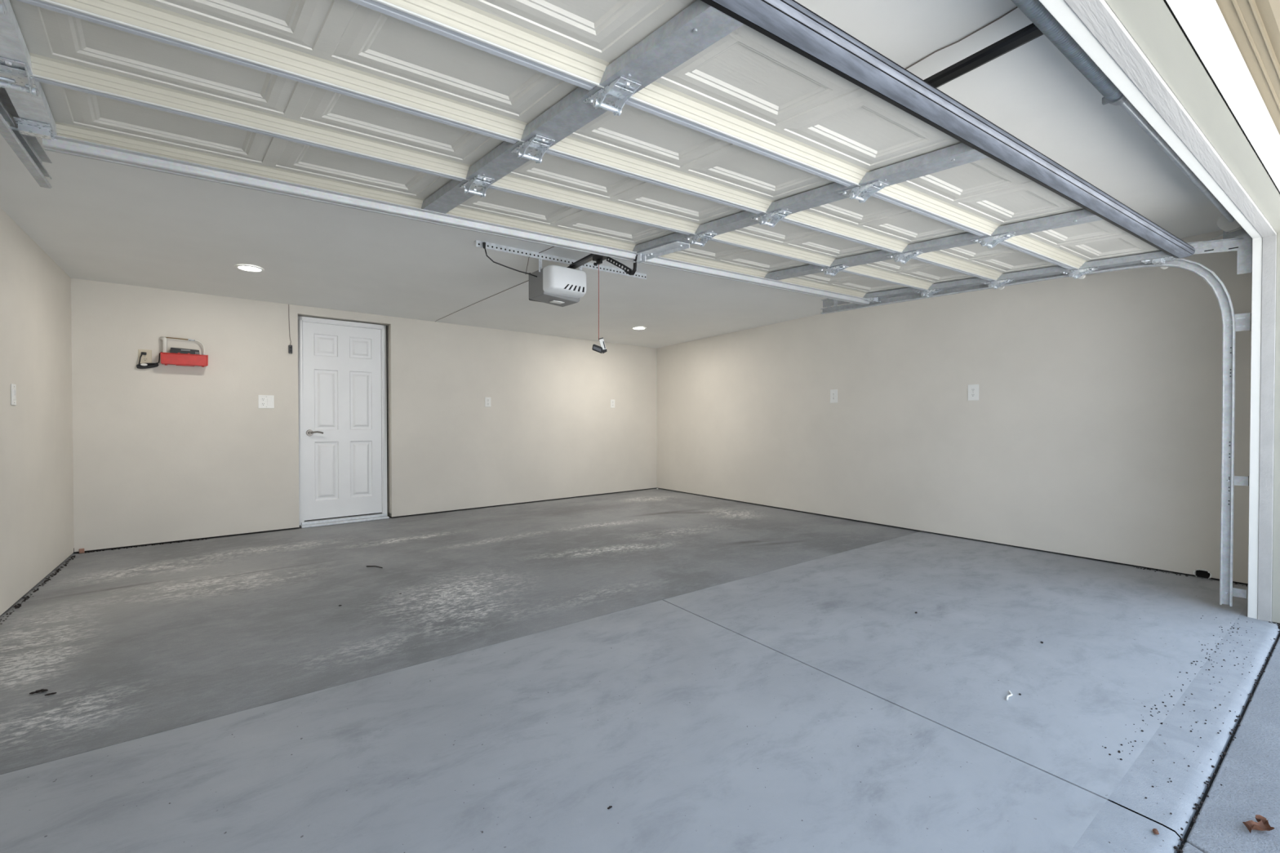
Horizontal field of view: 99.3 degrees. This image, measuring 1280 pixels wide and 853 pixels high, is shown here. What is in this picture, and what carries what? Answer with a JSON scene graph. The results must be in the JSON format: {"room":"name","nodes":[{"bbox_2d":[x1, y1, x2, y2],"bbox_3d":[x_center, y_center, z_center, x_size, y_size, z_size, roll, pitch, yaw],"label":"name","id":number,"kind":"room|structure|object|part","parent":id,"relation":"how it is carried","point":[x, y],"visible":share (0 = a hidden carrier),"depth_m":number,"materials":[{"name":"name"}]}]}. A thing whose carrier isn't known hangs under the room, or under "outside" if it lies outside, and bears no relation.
{"room":"garage","nodes":[
{"label":"garage","id":0,"kind":"room"},
{"bbox_2d":[0,207,74,615],"bbox_3d":[-3.039,-0.202,2.168,0.140,2.586,5.971,0,1,-37],"label":"wall","id":1,"kind":"structure","parent":0,"point":[37,536],"depth_m":3.64,"materials":[{"name":"paint"}]},
{"bbox_2d":[10,383,16,405],"bbox_3d":[-3.816,-0.194,3.318,0.013,0.130,0.080,-1,1,-38],"label":"light switch","id":2,"kind":"object","parent":1,"relation":"attached to","point":[13,387],"visible":1,"depth_m":3.30,"materials":[{"name":"white plastic"}]},
{"bbox_2d":[71,278,657,551],"bbox_3d":[-2.300,-0.181,6.843,6.711,2.436,0.140,-1,1,-41],"label":"wall","id":3,"kind":"structure","parent":0,"point":[162,453],"depth_m":5.55,"materials":[{"name":"paint"}]},
{"bbox_2d":[137,349,151,363],"bbox_3d":[-4.438,-0.626,4.881,0.090,0.128,0.010,-1,1,-41],"label":"wall outlet","id":4,"kind":"object","parent":3,"relation":"attached to","point":[147,358],"visible":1,"depth_m":4.88,"materials":[{"name":"beige plastic"}]},
{"bbox_2d":[136,336,208,368],"bbox_3d":[-4.256,-0.666,4.959,0.497,0.302,0.138,-1,1,-41],"label":"pump","id":5,"kind":"object","parent":3,"relation":"attached to","point":[176,356],"visible":1,"depth_m":4.95,"materials":[{"name":"red plastic"}]},
{"bbox_3d":[-4.395,-0.594,4.876,0.177,0.161,0.044,-1,1,-38],"label":"power cord","id":6,"kind":"part","parent":5,"relation":"part of","materials":[{"name":"black plastic"}]},
{"bbox_2d":[160,351,208,366],"bbox_3d":[-4.192,-0.617,5.012,0.339,0.107,0.148,-1,1,-38],"label":"tray","id":7,"kind":"object","parent":5,"relation":"on","point":[178,358],"depth_m":4.97,"materials":[{"name":"red plastic"}]},
{"bbox_3d":[-4.194,-0.691,5.016,0.211,0.052,0.085,-1,1,-41],"label":"motor","id":8,"kind":"part","parent":5,"relation":"part of","materials":[{"name":"black plastic"}]},
{"bbox_2d":[257,395,274,408],"bbox_3d":[-3.759,-0.249,5.474,0.132,0.132,0.012,-1,1,-41],"label":"switch plate","id":9,"kind":"object","parent":3,"relation":"attached to","point":[264,401],"visible":1,"depth_m":5.47,"materials":[{"name":"white plastic"}]},
{"bbox_2d":[261,397,265,405],"bbox_3d":[-3.778,-0.249,5.456,0.035,0.080,0.005,-1,1,-41],"label":"receptacle","id":10,"kind":"object","parent":9,"relation":"attached to","point":[263,399],"depth_m":5.45,"materials":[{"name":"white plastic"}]},
{"bbox_2d":[288,304,292,353],"bbox_3d":[-3.596,-1.004,5.596,0.034,0.504,0.026,-1,1,-38],"label":"button","id":11,"kind":"object","parent":3,"relation":"attached to","point":[290,347],"visible":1,"depth_m":5.59,"materials":[{"name":"grey plastic"}]},
{"bbox_2d":[297,315,389,528],"bbox_3d":[-3.262,-0.068,6.026,0.956,2.259,0.174,-1,1,-41],"label":"door","id":12,"kind":"structure","parent":3,"relation":"in","point":[343,365],"depth_m":6.02,"materials":[{"name":"white wood"}]},
{"bbox_3d":[-3.479,0.068,5.823,0.158,0.068,0.062,-1,1,-38],"label":"handle","id":13,"kind":"part","parent":12,"relation":"part of","materials":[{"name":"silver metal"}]},
{"bbox_2d":[73,487,657,553],"bbox_3d":[-2.303,1.026,6.861,7.111,0.050,0.110,-1,1,-41],"label":"baseboard","id":14,"kind":"structure","parent":3,"relation":"attached to","point":[656,487],"depth_m":5.59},
{"bbox_2d":[484,397,490,407],"bbox_3d":[-1.964,-0.316,7.034,0.082,0.125,0.010,-1,1,-41],"label":"wall outlet","id":15,"kind":"object","parent":3,"relation":"attached to","point":[487,400],"visible":1,"depth_m":7.03,"materials":[{"name":"white plastic"}]},
{"bbox_2d":[610,399,614,408],"bbox_3d":[-0.419,-0.351,8.376,0.082,0.128,0.010,-1,1,-41],"label":"wall outlet","id":16,"kind":"object","parent":3,"relation":"attached to","point":[612,401],"visible":1,"depth_m":8.37,"materials":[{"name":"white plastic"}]},
{"bbox_2d":[0,0,1222,348],"bbox_3d":[-0.370,-1.360,4.254,7.250,0.263,7.400,-1,1,-38],"label":"ceiling","id":17,"kind":"structure","parent":0,"point":[98,220],"depth_m":3.58,"materials":[{"name":"paint"}]},
{"bbox_2d":[0,87,52,188],"bbox_3d":[-1.641,-0.097,1.210,0.087,2.365,3.158,-1,1,-40],"label":"door track","id":18,"kind":"object","parent":17,"relation":"attached to","point":[28,148],"visible":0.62,"depth_m":2.08,"materials":[{"name":"metal"}]},
{"bbox_2d":[0,0,1195,305],"bbox_3d":[0.533,-1.083,2.700,5.531,0.182,2.095,0,1,-33],"label":"garage door","id":19,"kind":"structure","parent":18,"relation":"attached to","point":[764,143],"depth_m":2.00,"materials":[{"name":"white metal"}]},
{"bbox_3d":[-0.098,-1.135,3.411,5.069,0.059,0.055,0,1,-33],"label":"rail","id":20,"kind":"part","parent":19,"relation":"part of","materials":[{"name":"white metal"}]},
{"bbox_3d":[0.229,-1.115,3.042,5.068,0.058,0.046,0,1,-33],"label":"rail","id":21,"kind":"part","parent":19,"relation":"part of","materials":[{"name":"white metal"}]},
{"bbox_3d":[0.262,-1.112,3.005,5.069,0.059,0.055,0,1,-33],"label":"rail","id":22,"kind":"part","parent":19,"relation":"part of","materials":[{"name":"white metal"}]},
{"bbox_3d":[0.862,-1.074,2.327,5.068,0.058,0.046,0,1,-33],"label":"rail","id":23,"kind":"part","parent":19,"relation":"part of","materials":[{"name":"white metal"}]},
{"bbox_3d":[0.895,-1.072,2.289,5.069,0.059,0.055,0,1,-33],"label":"rail","id":24,"kind":"part","parent":19,"relation":"part of","materials":[{"name":"white metal"}]},
{"bbox_2d":[234,264,264,271],"bbox_3d":[-3.135,-1.269,4.372,0.196,0.009,0.196,-1,1,-38],"label":"recessed light","id":25,"kind":"object","parent":17,"relation":"in","point":[242,267],"visible":1,"depth_m":4.36,"materials":[{"name":"white plastic"}]},
{"bbox_2d":[436,280,528,320],"bbox_3d":[-1.582,-1.267,5.511,0.105,0.084,2.771,-1,1,-38],"label":"wire","id":26,"kind":"object","parent":17,"relation":"attached to","point":[528,280],"visible":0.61,"depth_m":5.48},
{"bbox_2d":[631,326,646,329],"bbox_3d":[-0.014,-1.294,7.171,0.196,0.009,0.196,-1,1,-38],"label":"recessed light","id":27,"kind":"object","parent":17,"relation":"in","point":[634,327],"visible":1,"depth_m":7.17,"materials":[{"name":"white plastic"}]},
{"bbox_2d":[474,22,1043,306],"bbox_3d":[0.409,-1.133,3.020,1.495,0.344,3.571,-1,1,-38],"label":"garage door opener","id":28,"kind":"object","parent":17,"relation":"hanging from","point":[555,285],"visible":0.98,"depth_m":4.01,"materials":[{"name":"grey plastic"}]},
{"bbox_3d":[-0.931,-1.214,3.974,0.042,0.155,0.475,1,1,43],"label":"power cord","id":29,"kind":"part","parent":28,"relation":"part of","materials":[{"name":"black plastic"}]},
{"bbox_2d":[591,264,607,353],"bbox_3d":[-0.288,-0.837,3.872,0.105,0.635,0.030,0,1,0],"label":"cord","id":30,"kind":"object","parent":28,"relation":"hanging from","point":[602,349],"visible":1,"depth_m":3.87,"materials":[{"name":"red fabric"}]},
{"bbox_3d":[-0.302,-0.553,3.876,0.076,0.064,0.028,0,1,0],"label":"pull handle","id":31,"kind":"part","parent":30,"relation":"part of","materials":[{"name":"black plastic"}]},
{"bbox_3d":[-0.293,-0.885,3.870,0.005,0.540,0.004,-1,1,-38],"label":"cord","id":32,"kind":"part","parent":30,"relation":"part of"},
{"bbox_3d":[-0.114,-1.085,3.635,0.032,0.193,0.393,0,1,-33],"label":"door arm","id":33,"kind":"part","parent":28,"relation":"part of","materials":[{"name":"black paint"}]},
{"bbox_2d":[525,6,1017,274],"bbox_3d":[0.242,-1.280,2.924,0.075,0.172,3.657,-1,1,-40],"label":"wire","id":34,"kind":"object","parent":17,"relation":"attached to","point":[1015,7],"visible":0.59,"depth_m":1.90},
{"bbox_2d":[820,233,1252,606],"bbox_3d":[2.650,-0.153,4.190,0.117,2.410,2.750,-1,1,-43],"label":"door track","id":35,"kind":"object","parent":17,"relation":"attached to","point":[1232,322],"visible":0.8,"depth_m":3.24,"materials":[{"name":"metal"}]},
{"bbox_3d":[2.485,-1.078,4.358,0.034,0.081,2.265,-1,1,-41],"label":"horizontal rail","id":36,"kind":"part","parent":35,"relation":"part of","materials":[{"name":"silver metal"}]},
{"bbox_3d":[3.366,-0.842,3.356,0.034,0.471,0.416,-1,1,-41],"label":"curved rail","id":37,"kind":"part","parent":35,"relation":"part of","materials":[{"name":"silver metal"}]},
{"bbox_3d":[3.487,0.228,3.231,0.034,1.670,0.054,-1,1,-41],"label":"vertical rail","id":38,"kind":"part","parent":35,"relation":"part of","materials":[{"name":"silver metal"}]},
{"bbox_2d":[0,488,1279,852],"bbox_3d":[3.365,1.221,-2.691,30.000,0.120,23.600,-1,1,-38],"label":"floor","id":39,"kind":"structure","parent":0,"point":[699,735],"depth_m":2.28,"materials":[{"name":"concrete"}]},
{"bbox_2d":[29,688,48,694],"bbox_3d":[-2.494,1.099,2.258,0.054,0.010,0.027,-1,1,-38],"label":"clod","id":40,"kind":"object","parent":39,"relation":"on","point":[42,690],"visible":1,"depth_m":2.25,"materials":[{"name":"soil"}]},
{"bbox_2d":[79,548,84,553],"bbox_3d":[-4.747,1.058,4.627,0.032,0.038,0.014,-1,1,-41],"label":"brick piece","id":41,"kind":"object","parent":39,"relation":"on","point":[81,550],"visible":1,"depth_m":4.62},
{"bbox_2d":[0,538,1279,852],"bbox_3d":[-0.524,1.107,2.336,8.938,0.019,4.741,0,1,7],"label":"dirt","id":42,"kind":"object","parent":39,"relation":"on","point":[65,565],"visible":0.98,"depth_m":2.28,"materials":[{"name":"black soil"}]},
{"bbox_2d":[1006,690,1013,700],"bbox_3d":[1.511,1.099,2.224,0.018,0.009,0.089,1,1,40],"label":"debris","id":43,"kind":"object","parent":39,"relation":"on","point":[1010,692],"visible":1,"depth_m":2.22,"materials":[{"name":"white plastic"}]},
{"bbox_2d":[1152,828,1159,835],"bbox_3d":[1.413,1.110,1.491,0.013,0.007,0.026,0,1,32],"label":"clod","id":44,"kind":"object","parent":39,"relation":"on","point":[1155,831],"visible":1,"depth_m":1.49,"materials":[{"name":"brown soil"}]},
{"bbox_2d":[657,230,1252,583],"bbox_3d":[2.301,-0.250,6.344,0.140,2.586,6.660,0,1,-36],"label":"wall","id":45,"kind":"structure","parent":0,"point":[1093,429],"depth_m":4.94,"materials":[{"name":"paint"}]},
{"bbox_2d":[830,389,837,403],"bbox_3d":[2.243,-0.350,6.296,0.010,0.155,0.096,0,1,-36],"label":"wall outlet","id":46,"kind":"object","parent":45,"relation":"attached to","point":[833,393],"visible":1,"depth_m":6.29,"materials":[{"name":"white plastic"}]},
{"bbox_2d":[658,488,1248,585],"bbox_3d":[2.251,1.026,6.445,0.100,0.060,6.860,0,1,-36],"label":"baseboard","id":47,"kind":"structure","parent":45,"relation":"attached to","point":[1203,574],"depth_m":4.68,"materials":[{"name":"black rubber"}]},
{"bbox_2d":[968,384,978,400],"bbox_3d":[3.120,-0.319,5.096,0.010,0.150,0.096,0,1,-36],"label":"wall outlet","id":48,"kind":"object","parent":45,"relation":"attached to","point":[973,389],"visible":1,"depth_m":5.09,"materials":[{"name":"white plastic"}]},
{"bbox_2d":[971,388,975,396],"bbox_3d":[3.119,-0.319,5.095,0.005,0.080,0.035,0,1,-36],"label":"receptacle","id":49,"kind":"object","parent":48,"relation":"attached to","point":[973,390],"depth_m":5.09,"materials":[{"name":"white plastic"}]},
{"bbox_2d":[1193,568,1211,578],"bbox_3d":[4.019,1.049,3.888,0.012,0.065,0.092,0,1,-36],"label":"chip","id":50,"kind":"object","parent":45,"relation":"attached to","point":[1197,569],"visible":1,"depth_m":3.88,"materials":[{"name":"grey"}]},
{"bbox_2d":[1182,842,1203,852],"bbox_3d":[0.778,1.226,-6.642,11.068,0.016,12.530,-1,1,-38],"label":"driveway","id":51,"kind":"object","parent":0,"point":[1188,848],"visible":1,"depth_m":1.45,"materials":[{"name":"concrete"}]},
{"bbox_2d":[1186,637,1279,852],"bbox_3d":[6.987,1.173,-2.001,15.431,0.016,12.249,-1,1,-38],"label":"driveway","id":52,"kind":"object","parent":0,"point":[1248,774],"visible":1,"depth_m":1.70,"materials":[{"name":"concrete"}]},
{"bbox_2d":[1242,814,1274,833],"bbox_3d":[1.727,1.111,1.512,0.092,0.021,0.047,0,1,-20],"label":"dry leaf","id":53,"kind":"object","parent":52,"relation":"on","point":[1263,824],"visible":1,"depth_m":1.52,"materials":[{"name":"brown plant"}]},
{"bbox_3d":[1.368,-0.187,1.511,7.500,2.600,0.538,-1,1,-38],"label":"wall","id":54,"kind":"structure","parent":0,"visible":0},
{"bbox_2d":[1011,0,1247,248],"bbox_3d":[1.320,-1.159,1.786,5.750,0.273,0.346,0,1,-35],"label":"spring","id":55,"kind":"object","parent":54,"relation":"attached to","point":[1033,10],"visible":0.73,"depth_m":1.92,"materials":[{"name":"metal"}]},
{"bbox_2d":[1039,0,1262,618],"bbox_3d":[1.425,0.022,1.641,5.100,2.182,0.038,0,1,-35],"label":"trim","id":56,"kind":"structure","parent":54,"relation":"attached to","point":[1062,12],"depth_m":2.71,"materials":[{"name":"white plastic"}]},
{"bbox_2d":[1064,0,1276,622],"bbox_3d":[1.451,0.022,1.605,5.100,2.182,0.052,0,1,-35],"label":"trim","id":57,"kind":"structure","parent":54,"relation":"attached to","point":[1097,15],"depth_m":2.54,"materials":[{"name":"paint"}]},
{"bbox_2d":[1105,0,1279,623],"bbox_3d":[1.492,0.023,1.546,5.100,2.182,0.090,0,1,-35],"label":"trim","id":58,"kind":"structure","parent":54,"relation":"attached to","point":[1150,24],"depth_m":1.88,"materials":[{"name":"beige paint"}]},
{"bbox_2d":[1163,0,1279,194],"bbox_3d":[1.518,-1.166,1.495,6.060,0.213,0.017,0,1,-35],"label":"trim","id":59,"kind":"structure","parent":54,"relation":"attached to","point":[1206,28],"depth_m":1.77,"materials":[{"name":"white plastic"}]},
{"bbox_2d":[1215,0,1279,134],"bbox_3d":[1.559,-1.311,1.313,8.000,0.088,0.340,0,1,-35],"label":"trim","id":60,"kind":"structure","parent":54,"relation":"attached to","point":[1254,25],"depth_m":1.80,"materials":[{"name":"beige wood"}]}
]}

